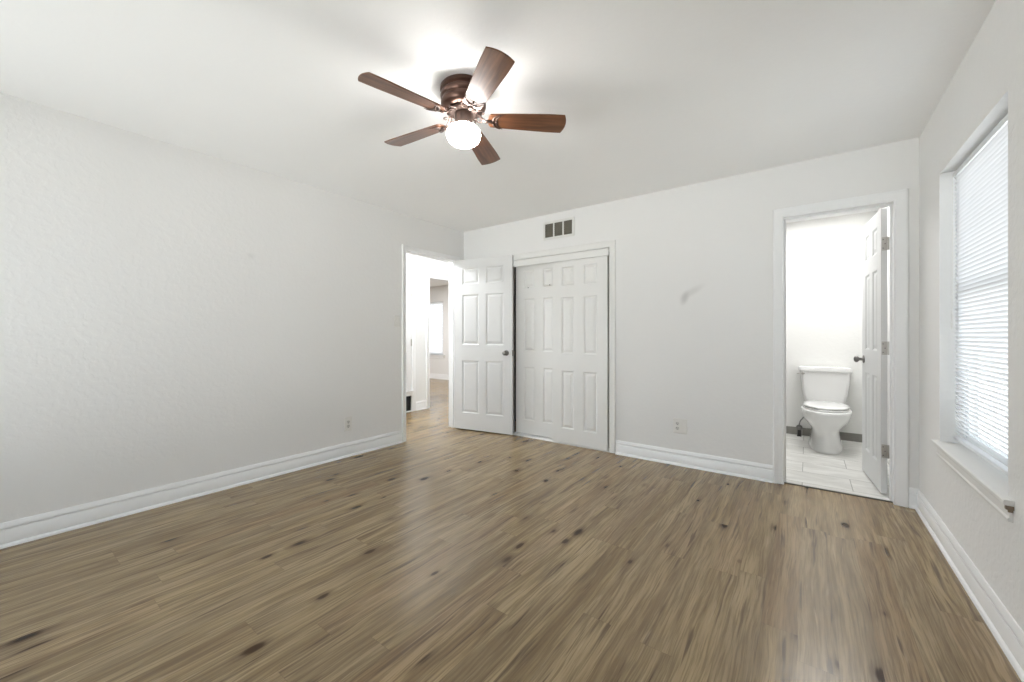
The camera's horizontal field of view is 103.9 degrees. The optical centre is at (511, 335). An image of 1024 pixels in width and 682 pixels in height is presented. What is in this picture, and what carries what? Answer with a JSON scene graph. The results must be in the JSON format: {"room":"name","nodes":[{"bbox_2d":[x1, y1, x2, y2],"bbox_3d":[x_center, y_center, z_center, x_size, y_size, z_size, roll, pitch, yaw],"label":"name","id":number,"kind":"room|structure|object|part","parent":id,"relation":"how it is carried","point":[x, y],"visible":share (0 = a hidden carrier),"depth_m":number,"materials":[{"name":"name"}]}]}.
{"room":"empty bedroom","nodes":[
{"label":"empty bedroom","id":0,"kind":"room"},
{"bbox_2d":[0,92,463,522],"bbox_3d":[-1.521,-0.083,3.906,0.120,2.440,6.720,0,0,36],"label":"wall","id":1,"kind":"structure","parent":0,"point":[170,313],"depth_m":2.71,"materials":[{"name":"paint"}]},
{"bbox_2d":[0,430,402,548],"bbox_3d":[-2.276,1.071,2.760,0.024,0.131,3.738,0,0,36],"label":"baseboard","id":2,"kind":"structure","parent":1,"relation":"attached to","point":[27,529],"depth_m":2.70,"materials":[{"name":"white paint"}]},
{"bbox_2d":[344,416,351,431],"bbox_3d":[-1.541,0.832,3.769,0.010,0.130,0.078,0,0,36],"label":"wall outlet","id":3,"kind":"object","parent":1,"relation":"attached to","point":[347,420],"visible":1,"depth_m":3.77,"materials":[{"name":"white plastic"}]},
{"bbox_2d":[394,316,399,326],"bbox_3d":[-1.207,-0.151,4.219,0.016,0.118,0.074,0,0,36],"label":"light switch","id":4,"kind":"object","parent":1,"relation":"attached to","point":[396,318],"visible":1,"depth_m":4.21,"materials":[{"name":"white plastic"}]},
{"bbox_2d":[402,244,459,441],"bbox_3d":[-0.965,0.083,4.662,0.158,2.107,0.877,0,0,36],"label":"door frame","id":5,"kind":"structure","parent":1,"relation":"attached to","point":[406,249],"depth_m":4.78,"materials":[{"name":"white paint"}]},
{"bbox_2d":[455,255,512,434],"bbox_3d":[-0.359,0.105,4.704,0.794,2.036,0.102,0,0,28],"label":"door","id":6,"kind":"structure","parent":5,"relation":"attached to","point":[483,286],"depth_m":4.70,"materials":[{"name":"white paint"}]},
{"bbox_2d":[406,254,448,410],"bbox_3d":[-1.913,-0.083,5.574,0.120,2.440,4.500,0,0,36],"label":"wall","id":7,"kind":"structure","parent":0,"point":[421,265],"depth_m":6.18,"materials":[{"name":"paint"}]},
{"bbox_2d":[406,396,410,410],"bbox_3d":[-1.755,1.012,5.725,0.024,0.226,0.766,0,0,36],"label":"air vent","id":8,"kind":"object","parent":7,"relation":"in","point":[408,398],"visible":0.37,"depth_m":6.00,"materials":[{"name":"black metal"}]},
{"bbox_2d":[406,274,411,390],"bbox_3d":[-1.748,-0.044,5.731,0.045,1.735,0.797,0,0,36],"label":"door","id":9,"kind":"structure","parent":7,"relation":"in","point":[408,277],"depth_m":5.99,"materials":[{"name":"white paint"}]},
{"bbox_2d":[406,270,415,411],"bbox_3d":[-1.733,0.082,5.709,0.050,2.110,0.912,0,0,36],"label":"door frame","id":10,"kind":"structure","parent":7,"relation":"attached to","point":[412,393],"depth_m":6.04,"materials":[{"name":"white paint"}]},
{"bbox_2d":[416,400,426,410],"bbox_3d":[-1.395,1.071,6.157,0.024,0.131,0.210,0,0,36],"label":"baseboard","id":11,"kind":"structure","parent":7,"relation":"attached to","point":[420,405],"depth_m":6.15,"materials":[{"name":"white paint"}]},
{"bbox_2d":[426,273,448,408],"bbox_3d":[-1.105,0.081,6.655,0.139,2.111,0.932,0,0,36],"label":"door frame","id":12,"kind":"structure","parent":7,"relation":"attached to","point":[428,276],"depth_m":6.28,"materials":[{"name":"white paint"}]},
{"bbox_2d":[430,285,448,374],"bbox_3d":[-1.284,-0.083,10.116,4.495,2.440,0.120,0,0,36],"label":"wall","id":13,"kind":"structure","parent":0,"point":[437,293],"depth_m":10.40,"materials":[{"name":"paint"}]},
{"bbox_2d":[430,303,444,357],"bbox_3d":[-2.149,-0.151,10.725,1.060,1.485,0.145,0,0,36],"label":"window","id":14,"kind":"structure","parent":13,"relation":"in","point":[434,355],"depth_m":10.61,"materials":[{"name":"plastic"}]},
{"bbox_2d":[430,302,442,353],"bbox_3d":[-2.153,-0.198,10.719,0.920,1.379,0.024,0,0,36],"label":"window blind","id":15,"kind":"object","parent":14,"relation":"attached to","point":[436,337],"visible":0.62,"depth_m":10.60,"materials":[{"name":"plastic"}]},
{"bbox_3d":[-2.164,0.549,10.705,1.060,0.085,0.095,0,0,36],"label":"sill","id":16,"kind":"part","parent":14,"relation":"part of","materials":[{"name":"white paint"}]},
{"bbox_2d":[430,373,448,379],"bbox_3d":[-1.327,1.071,10.058,4.255,0.131,0.024,0,0,36],"label":"baseboard","id":17,"kind":"structure","parent":13,"relation":"attached to","point":[433,376],"depth_m":10.48,"materials":[{"name":"white paint"}]},
{"bbox_2d":[0,0,995,286],"bbox_3d":[-1.574,-1.333,5.088,9.993,0.060,8.560,0,0,36],"label":"ceiling","id":18,"kind":"structure","parent":0,"point":[652,95],"depth_m":2.02,"materials":[{"name":"paint"}]},
{"bbox_2d":[358,46,565,164],"bbox_3d":[-0.284,-1.151,2.116,1.030,0.304,1.046,0,0,36],"label":"ceiling fan","id":19,"kind":"object","parent":18,"relation":"hanging from","point":[464,97],"visible":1,"depth_m":2.03,"materials":[{"name":"brown wood"}]},
{"bbox_3d":[-0.508,-1.138,1.888,0.417,0.006,0.130,0,12,-41],"label":"blade","id":20,"kind":"part","parent":19,"relation":"part of","materials":[{"name":"brown wood"}]},
{"bbox_3d":[-0.544,-1.138,2.282,0.417,0.006,0.130,0,12,31],"label":"blade","id":21,"kind":"part","parent":19,"relation":"part of","materials":[{"name":"brown wood"}]},
{"bbox_3d":[-0.255,-1.053,2.110,0.180,0.108,0.180,0,0,36],"label":"glass globe","id":22,"kind":"part","parent":19,"relation":"part of","materials":[{"name":"white glass"}]},
{"bbox_3d":[-0.180,-1.138,2.438,0.130,0.006,0.417,-12,-3,13],"label":"blade","id":23,"kind":"part","parent":19,"relation":"part of","materials":[{"name":"brown wood"}]},
{"bbox_3d":[-0.122,-1.138,1.800,0.130,0.006,0.417,13,-5,-23],"label":"blade","id":24,"kind":"part","parent":19,"relation":"part of","materials":[{"name":"brown wood"}]},
{"bbox_3d":[0.080,-1.138,2.140,0.417,0.006,0.130,0,-12,-5],"label":"blade","id":25,"kind":"part","parent":19,"relation":"part of","materials":[{"name":"brown wood"}]},
{"bbox_2d":[0,378,1021,681],"bbox_3d":[-1.574,1.164,5.088,9.993,0.066,8.560,0,0,36],"label":"floor","id":26,"kind":"structure","parent":0,"point":[444,553],"depth_m":1.86,"materials":[{"name":"brown wood"}]},
{"bbox_2d":[513,432,608,451],"bbox_3d":[0.485,1.128,4.305,1.227,0.018,0.098,0,0,36],"label":"closet track","id":27,"kind":"object","parent":26,"relation":"on","point":[514,433],"visible":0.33,"depth_m":4.41,"materials":[{"name":"metal"}]},
{"bbox_2d":[516,262,552,437],"bbox_3d":[0.304,0.148,4.462,0.620,1.930,0.033,0,0,36],"label":"door","id":28,"kind":"structure","parent":27,"relation":"on","point":[534,283],"depth_m":4.48,"materials":[{"name":"paint"}]},
{"bbox_2d":[553,255,608,450],"bbox_3d":[0.692,0.162,4.115,0.620,1.930,0.030,0,0,36],"label":"door","id":29,"kind":"structure","parent":27,"relation":"on","point":[580,286],"depth_m":4.08,"materials":[{"name":"paint"}]},
{"bbox_2d":[796,417,803,436],"bbox_3d":[3.267,1.009,4.510,0.118,0.264,0.083,0,0,36],"label":"water supply valve","id":30,"kind":"object","parent":26,"relation":"on","point":[799,427],"visible":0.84,"depth_m":4.50,"materials":[{"name":"silver metal"}]},
{"bbox_2d":[797,365,852,453],"bbox_3d":[3.196,0.732,4.095,0.469,0.797,0.832,0,0,36],"label":"toilet","id":31,"kind":"object","parent":26,"relation":"on","point":[825,389],"visible":1,"depth_m":4.07,"materials":[{"name":"white ceramic"}]},
{"bbox_3d":[3.378,0.360,4.335,0.460,0.052,0.229,0,0,36],"label":"tank lid","id":32,"kind":"part","parent":31,"relation":"part of","materials":[{"name":"white ceramic"}]},
{"bbox_3d":[3.381,0.556,4.339,0.428,0.340,0.205,0,0,36],"label":"tank","id":33,"kind":"part","parent":31,"relation":"part of","materials":[{"name":"white ceramic"}]},
{"bbox_3d":[3.138,0.720,4.009,0.369,0.018,0.518,0,0,36],"label":"seat","id":34,"kind":"part","parent":31,"relation":"part of","materials":[{"name":"white plastic"}]},
{"bbox_3d":[3.138,0.693,4.009,0.367,0.028,0.516,0,0,36],"label":"lid","id":35,"kind":"part","parent":31,"relation":"part of","materials":[{"name":"white ceramic"}]},
{"bbox_2d":[784,482,892,502],"bbox_3d":[2.347,1.135,2.913,0.626,0.004,0.018,0,0,36],"label":"threshold","id":36,"kind":"object","parent":26,"relation":"on","point":[784,482],"visible":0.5,"depth_m":2.89,"materials":[{"name":"metal"}]},
{"bbox_2d":[515,267,515,418],"bbox_3d":[1.081,-0.083,5.070,2.350,2.440,1.800,0,0,36],"label":"wall","id":37,"kind":"structure","parent":0,"point":[515,267],"depth_m":5.46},
{"bbox_2d":[464,137,918,488],"bbox_3d":[1.068,-0.083,3.886,4.073,2.440,0.120,0,0,36],"label":"wall","id":38,"kind":"structure","parent":0,"point":[694,262],"depth_m":3.38,"materials":[{"name":"paint"}]},
{"bbox_2d":[543,217,573,240],"bbox_3d":[0.490,-1.126,4.233,0.375,0.196,0.009,0,0,36],"label":"air vent","id":39,"kind":"object","parent":38,"relation":"in","point":[560,228],"visible":1,"depth_m":4.23,"materials":[{"name":"white metal"}]},
{"bbox_2d":[513,248,608,266],"bbox_3d":[0.478,-0.817,4.300,1.219,0.072,0.115,0,0,36],"label":"closet track","id":40,"kind":"object","parent":38,"relation":"attached to","point":[605,251],"visible":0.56,"depth_m":4.19,"materials":[{"name":"paint"}]},
{"bbox_2d":[513,240,615,452],"bbox_3d":[0.485,0.108,4.305,1.351,2.057,0.139,0,0,36],"label":"door frame","id":41,"kind":"structure","parent":38,"relation":"attached to","point":[611,245],"depth_m":3.88,"materials":[{"name":"paint"}]},
{"bbox_2d":[673,418,686,433],"bbox_3d":[1.471,0.792,3.509,0.118,0.130,0.010,0,0,36],"label":"wall outlet","id":42,"kind":"object","parent":38,"relation":"attached to","point":[679,425],"visible":1,"depth_m":3.51,"materials":[{"name":"white plastic"}]},
{"bbox_2d":[615,440,918,508],"bbox_3d":[1.034,1.071,3.823,4.053,0.131,0.024,0,0,36],"label":"baseboard","id":43,"kind":"structure","parent":38,"relation":"attached to","point":[728,466],"depth_m":3.38,"materials":[{"name":"white paint"}]},
{"bbox_2d":[773,189,907,507],"bbox_3d":[2.362,0.082,2.933,0.752,2.110,0.158,0,0,36],"label":"door frame","id":44,"kind":"structure","parent":38,"relation":"attached to","point":[897,200],"depth_m":2.74,"materials":[{"name":"white paint"}]},
{"bbox_2d":[854,208,888,493],"bbox_3d":[2.781,0.108,3.073,0.167,2.022,0.660,0,0,32],"label":"door","id":45,"kind":"structure","parent":38,"relation":"in","point":[875,241],"depth_m":3.01,"materials":[{"name":"white paint"}]},
{"bbox_3d":[2.877,0.194,3.325,0.066,0.064,0.064,0,0,32],"label":"knob","id":46,"kind":"part","parent":45,"relation":"part of","materials":[{"name":"silver metal"}]},
{"bbox_2d":[786,211,877,433],"bbox_3d":[3.173,-0.083,4.721,1.673,2.440,0.120,0,0,36],"label":"wall","id":47,"kind":"structure","parent":0,"point":[824,255],"depth_m":4.44,"materials":[{"name":"paint"}]},
{"bbox_2d":[786,426,861,441],"bbox_3d":[2.653,1.088,3.913,1.553,0.086,1.798,0,0,36],"label":"baseboard","id":48,"kind":"structure","parent":47,"relation":"attached to","point":[846,436],"depth_m":4.34,"materials":[{"name":"grey tile"}]},
{"bbox_2d":[878,0,1023,631],"bbox_3d":[1.904,-0.083,1.470,0.140,2.440,6.860,0,0,36],"label":"wall","id":49,"kind":"structure","parent":0,"point":[987,86],"depth_m":1.86,"materials":[{"name":"paint"}]},
{"bbox_2d":[915,490,1023,681],"bbox_3d":[1.263,1.071,0.737,0.024,0.131,4.680,0,0,36],"label":"baseboard","id":50,"kind":"structure","parent":49,"relation":"attached to","point":[1004,628],"depth_m":1.67,"materials":[{"name":"white paint"}]},
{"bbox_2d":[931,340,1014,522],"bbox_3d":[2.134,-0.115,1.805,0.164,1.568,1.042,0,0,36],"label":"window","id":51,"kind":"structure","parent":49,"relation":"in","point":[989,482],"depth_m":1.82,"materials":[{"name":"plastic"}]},
{"bbox_3d":[2.114,0.597,1.821,0.114,0.020,1.040,0,0,36],"label":"sill","id":52,"kind":"part","parent":51,"relation":"part of","materials":[{"name":"paint"}]},
{"bbox_2d":[951,114,1007,475],"bbox_3d":[2.141,-0.162,1.814,0.040,1.443,0.921,0,0,36],"label":"window blind","id":53,"kind":"object","parent":51,"relation":"attached to","point":[981,183],"visible":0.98,"depth_m":1.83,"materials":[{"name":"plastic"}]},
{"bbox_3d":[2.145,0.552,1.811,0.024,0.016,0.913,0,0,36],"label":"rail","id":54,"kind":"part","parent":53,"relation":"part of","materials":[{"name":"plastic"}]},
{"bbox_3d":[2.179,0.158,1.786,0.016,0.801,0.885,0,0,36],"label":"sash","id":55,"kind":"part","parent":51,"relation":"part of","materials":[{"name":"plastic"}]},
{"bbox_3d":[2.179,0.158,1.786,0.004,0.733,0.817,0,0,36],"label":"glass pane","id":56,"kind":"part","parent":51,"relation":"part of","materials":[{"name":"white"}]}
]}

